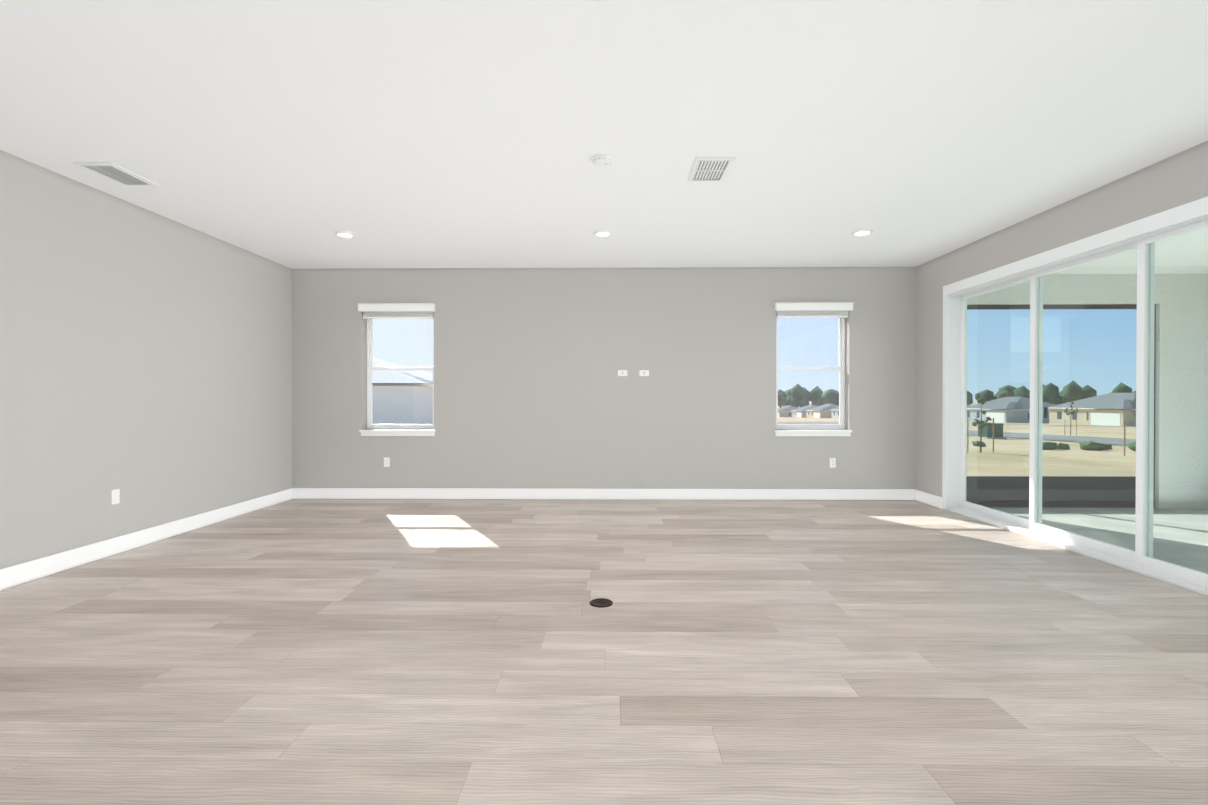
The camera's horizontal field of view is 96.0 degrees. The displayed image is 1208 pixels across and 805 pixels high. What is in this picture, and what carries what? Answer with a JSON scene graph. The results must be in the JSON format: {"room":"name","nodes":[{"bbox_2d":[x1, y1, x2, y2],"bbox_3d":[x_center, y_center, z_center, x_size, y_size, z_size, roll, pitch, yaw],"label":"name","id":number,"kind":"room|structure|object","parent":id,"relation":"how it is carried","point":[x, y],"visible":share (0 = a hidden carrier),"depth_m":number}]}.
{"room":"living room","nodes":[
{"label":"living room","id":0,"kind":"room"},
{"bbox_2d":[0,150,291,568],"bbox_3d":[-3.976,-0.189,0.514,0.200,2.800,12.210,0,0,1],"label":"wall","id":1,"kind":"structure","parent":0,"point":[145,362],"depth_m":4.33},
{"bbox_2d":[112,489,119,504],"bbox_3d":[-3.833,0.739,4.263,0.008,0.114,0.070,0,0,1],"label":"electrical outlet","id":2,"kind":"object","parent":1,"relation":"attached to","point":[116,495],"visible":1,"depth_m":4.26},
{"bbox_2d":[0,488,291,590],"bbox_3d":[-3.864,1.143,0.620,0.021,0.135,12.010,0,0,1],"label":"baseboard","id":3,"kind":"structure","parent":1,"relation":"attached to","point":[21,573],"depth_m":4.31},
{"bbox_2d":[291,267,915,488],"bbox_3d":[-0.029,-0.225,6.670,7.940,2.800,0.200,0,0,1],"label":"wall","id":4,"kind":"structure","parent":0,"point":[532,389],"depth_m":6.57},
{"bbox_2d":[384,457,389,466],"bbox_3d":[-2.640,0.725,6.604,0.070,0.114,0.008,0,0,1],"label":"electrical outlet","id":5,"kind":"object","parent":4,"relation":"attached to","point":[386,461],"visible":1,"depth_m":6.60},
{"bbox_2d":[359,319,435,435],"bbox_3d":[-2.501,-0.369,6.672,0.915,1.549,0.225,0,0,1],"label":"window","id":6,"kind":"structure","parent":4,"relation":"in","point":[370,367],"depth_m":6.72},
{"bbox_2d":[358,303,435,349],"bbox_3d":[-2.502,-0.915,6.586,0.923,0.550,0.118,0,0,1],"label":"window blind","id":7,"kind":"object","parent":6,"relation":"attached to","point":[398,310],"visible":0.92,"depth_m":6.56},
{"bbox_2d":[292,488,915,500],"bbox_3d":[-0.015,1.108,6.566,7.510,0.135,0.021,0,0,1],"label":"baseboard","id":8,"kind":"structure","parent":4,"relation":"attached to","point":[297,493],"depth_m":6.56},
{"bbox_2d":[618,370,626,375],"bbox_3d":[0.225,-0.355,6.562,0.114,0.070,0.008,0,0,1],"label":"outlet","id":9,"kind":"object","parent":4,"relation":"attached to","point":[622,372],"visible":1,"depth_m":6.56},
{"bbox_2d":[639,370,648,375],"bbox_3d":[0.485,-0.355,6.559,0.114,0.070,0.008,0,0,1],"label":"outlet","id":10,"kind":"object","parent":4,"relation":"attached to","point":[643,372],"visible":1,"depth_m":6.56},
{"bbox_2d":[774,311,851,435],"bbox_3d":[2.511,-0.368,6.609,0.915,1.549,0.225,0,0,1],"label":"window","id":11,"kind":"structure","parent":4,"relation":"in","point":[841,369],"depth_m":6.66},
{"bbox_2d":[775,302,853,348],"bbox_3d":[2.510,-0.914,6.523,0.923,0.550,0.118,0,0,1],"label":"window blind","id":12,"kind":"object","parent":11,"relation":"attached to","point":[817,310],"visible":0.9,"depth_m":6.50},
{"bbox_2d":[830,458,835,467],"bbox_3d":[2.750,0.725,6.536,0.070,0.114,0.008,0,0,1],"label":"electrical outlet","id":13,"kind":"object","parent":4,"relation":"attached to","point":[832,462],"visible":1,"depth_m":6.54},
{"bbox_2d":[0,499,1207,804],"bbox_3d":[-0.105,1.271,0.574,7.940,0.120,12.410,0,0,1],"label":"floor","id":14,"kind":"structure","parent":0,"point":[384,651],"depth_m":2.50},
{"bbox_2d":[589,598,612,607],"bbox_3d":[-0.017,1.191,3.237,0.140,0.007,0.140,0,0,1],"label":"electrical outlet","id":15,"kind":"object","parent":14,"relation":"on","point":[601,602],"visible":1,"depth_m":3.23},
{"bbox_2d":[0,0,1207,268],"bbox_3d":[-0.105,-1.664,0.556,7.940,0.150,12.410,0,0,1],"label":"ceiling","id":16,"kind":"structure","parent":0,"point":[390,134],"depth_m":3.07},
{"bbox_2d":[73,162,159,185],"bbox_3d":[-3.424,-1.610,3.834,0.260,0.025,0.390,0,0,1],"label":"ceiling vent","id":17,"kind":"object","parent":16,"relation":"in","point":[118,171],"visible":1,"depth_m":3.80},
{"bbox_2d":[334,230,355,237],"bbox_3d":[-2.477,-1.606,5.202,0.194,0.021,0.194,0,0,1],"label":"recessed light","id":18,"kind":"object","parent":16,"relation":"in","point":[345,234],"visible":1,"depth_m":5.17},
{"bbox_2d":[592,154,611,166],"bbox_3d":[-0.012,-1.588,3.581,0.136,0.038,0.136,0,0,1],"label":"smoke detector","id":19,"kind":"object","parent":16,"relation":"attached to","point":[602,160],"visible":1,"depth_m":3.54},
{"bbox_2d":[593,229,612,236],"bbox_3d":[-0.007,-1.606,5.171,0.194,0.021,0.194,0,0,1],"label":"recessed light","id":20,"kind":"object","parent":16,"relation":"in","point":[603,233],"visible":0.98,"depth_m":5.14},
{"bbox_2d":[688,157,735,181],"bbox_3d":[0.735,-1.610,3.757,0.260,0.025,0.390,0,0,1],"label":"ceiling vent","id":21,"kind":"object","parent":16,"relation":"in","point":[695,168],"visible":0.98,"depth_m":3.73},
{"bbox_2d":[851,228,873,235],"bbox_3d":[2.442,-1.606,5.140,0.194,0.021,0.194,0,0,1],"label":"recessed light","id":22,"kind":"object","parent":16,"relation":"in","point":[862,232],"visible":0.94,"depth_m":5.11},
{"bbox_2d":[915,141,1207,496],"bbox_3d":[3.763,-0.189,0.417,0.200,2.800,12.210,0,0,1],"label":"wall","id":23,"kind":"structure","parent":0,"point":[1177,180],"depth_m":4.87},
{"bbox_2d":[916,490,942,508],"bbox_3d":[3.728,1.110,6.237,0.016,0.135,0.505,0,0,1],"label":"baseboard","id":24,"kind":"structure","parent":23,"relation":"attached to","point":[936,501],"depth_m":6.21},
{"bbox_2d":[942,196,1207,595],"bbox_3d":[3.802,-0.037,3.832,0.200,2.457,4.314,0,0,1],"label":"sliding glass door","id":25,"kind":"structure","parent":23,"relation":"attached to","point":[1142,236],"depth_m":4.39},
{"bbox_2d":[967,274,1207,508],"bbox_3d":[5.623,-0.129,6.389,3.370,2.710,0.200,0,0,1],"label":"wall","id":26,"kind":"structure","parent":0,"point":[1195,343],"depth_m":6.28},
{"bbox_2d":[1052,227,1207,273],"bbox_3d":[5.583,-1.610,3.181,3.370,0.290,6.600,0,0,1],"label":"ceiling","id":27,"kind":"structure","parent":0,"point":[1186,253],"depth_m":5.66},
{"label":"outside","id":28,"kind":"structure","parent":0,"visible":0},
{"bbox_2d":[778,403,1135,475],"bbox_3d":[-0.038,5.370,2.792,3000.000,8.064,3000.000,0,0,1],"label":"ground","id":29,"kind":"structure","parent":28,"point":[1130,454],"depth_m":14.52},
{"bbox_2d":[372,358,432,423],"bbox_3d":[-22.136,-0.839,39.736,23.900,5.695,18.500,0,0,1],"label":"neighbouring house","id":30,"kind":"structure","parent":29,"relation":"on","point":[396,384],"depth_m":30.83},
{"bbox_2d":[778,405,796,416],"bbox_3d":[93.665,4.512,276.678,15.000,5.974,17.900,0,0,1],"label":"houses","id":31,"kind":"structure","parent":29,"relation":"on","point":[785,410],"depth_m":268.78},
{"bbox_2d":[791,405,816,417],"bbox_3d":[95.924,4.051,253.006,15.000,5.974,17.900,0,0,0],"label":"houses","id":32,"kind":"structure","parent":29,"relation":"on","point":[797,413],"depth_m":248.97},
{"bbox_2d":[806,404,838,417],"bbox_3d":[93.140,3.483,226.141,15.000,5.974,17.900,0,0,-3],"label":"houses","id":33,"kind":"structure","parent":29,"relation":"on","point":[815,413],"depth_m":221.09},
{"bbox_2d":[830,407,838,417],"bbox_3d":[93.011,2.975,200.380,15.000,5.974,17.900,0,0,-1],"label":"houses","id":34,"kind":"structure","parent":29,"relation":"on","point":[833,411],"depth_m":206.07},
{"bbox_2d":[778,422,1135,444],"bbox_3d":[68.667,4.884,98.437,96.000,7.848,499.000,0,0,1],"label":"road","id":35,"kind":"structure","parent":29,"relation":"on","point":[1073,438],"depth_m":28.03},
{"bbox_2d":[778,380,1135,407],"bbox_3d":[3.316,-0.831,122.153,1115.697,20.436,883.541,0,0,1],"label":"tree","id":36,"kind":"object","parent":29,"relation":"on","point":[790,397],"depth_m":394.54},
{"bbox_2d":[967,398,993,451],"bbox_3d":[10.416,0.626,14.985,0.728,1.510,0.502,0,0,1],"label":"young tree","id":37,"kind":"object","parent":29,"relation":"on","point":[985,423],"depth_m":15.02},
{"bbox_2d":[975,423,1006,438],"bbox_3d":[17.946,1.335,25.245,0.900,0.740,0.840,0,0,1],"label":"transformer","id":38,"kind":"object","parent":29,"relation":"on","point":[987,434],"depth_m":24.93},
{"bbox_2d":[967,397,1054,422],"bbox_3d":[93.569,1.623,125.304,15.000,5.974,17.900,0,0,1],"label":"houses","id":39,"kind":"structure","parent":29,"relation":"on","point":[972,414],"depth_m":119.68},
{"bbox_2d":[971,440,1135,450],"bbox_3d":[11.786,1.431,19.401,14.954,0.887,29.014,0,0,1],"label":"shrubs","id":40,"kind":"object","parent":29,"relation":"on","point":[1096,447],"depth_m":17.06},
{"bbox_2d":[1064,397,1077,434],"bbox_3d":[27.884,0.767,32.344,0.924,2.400,0.483,0,0,1],"label":"young tree","id":41,"kind":"object","parent":29,"relation":"on","point":[1073,411],"depth_m":32.42},
{"bbox_2d":[1048,393,1135,425],"bbox_3d":[93.181,1.209,98.602,15.000,5.974,17.900,0,0,0],"label":"houses","id":42,"kind":"structure","parent":29,"relation":"on","point":[1113,416],"depth_m":96.42},
{"bbox_2d":[1124,399,1135,455],"bbox_3d":[14.514,0.410,14.767,0.728,2.100,0.479,0,0,1],"label":"young tree","id":43,"kind":"object","parent":29,"relation":"on","point":[1127,423],"depth_m":14.78},
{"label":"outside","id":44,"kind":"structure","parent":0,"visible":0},
{"bbox_2d":[989,507,1207,573],"bbox_3d":[5.583,1.370,3.198,3.370,0.250,6.600,0,0,1],"label":"floor","id":45,"kind":"structure","parent":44,"point":[1168,547],"depth_m":5.36},
{"bbox_2d":[966,304,1155,507],"bbox_3d":[5.644,0.030,3.413,3.043,2.428,5.943,0,0,1],"label":"screen frame","id":46,"kind":"object","parent":45,"relation":"on","point":[1085,480],"depth_m":6.36}
]}

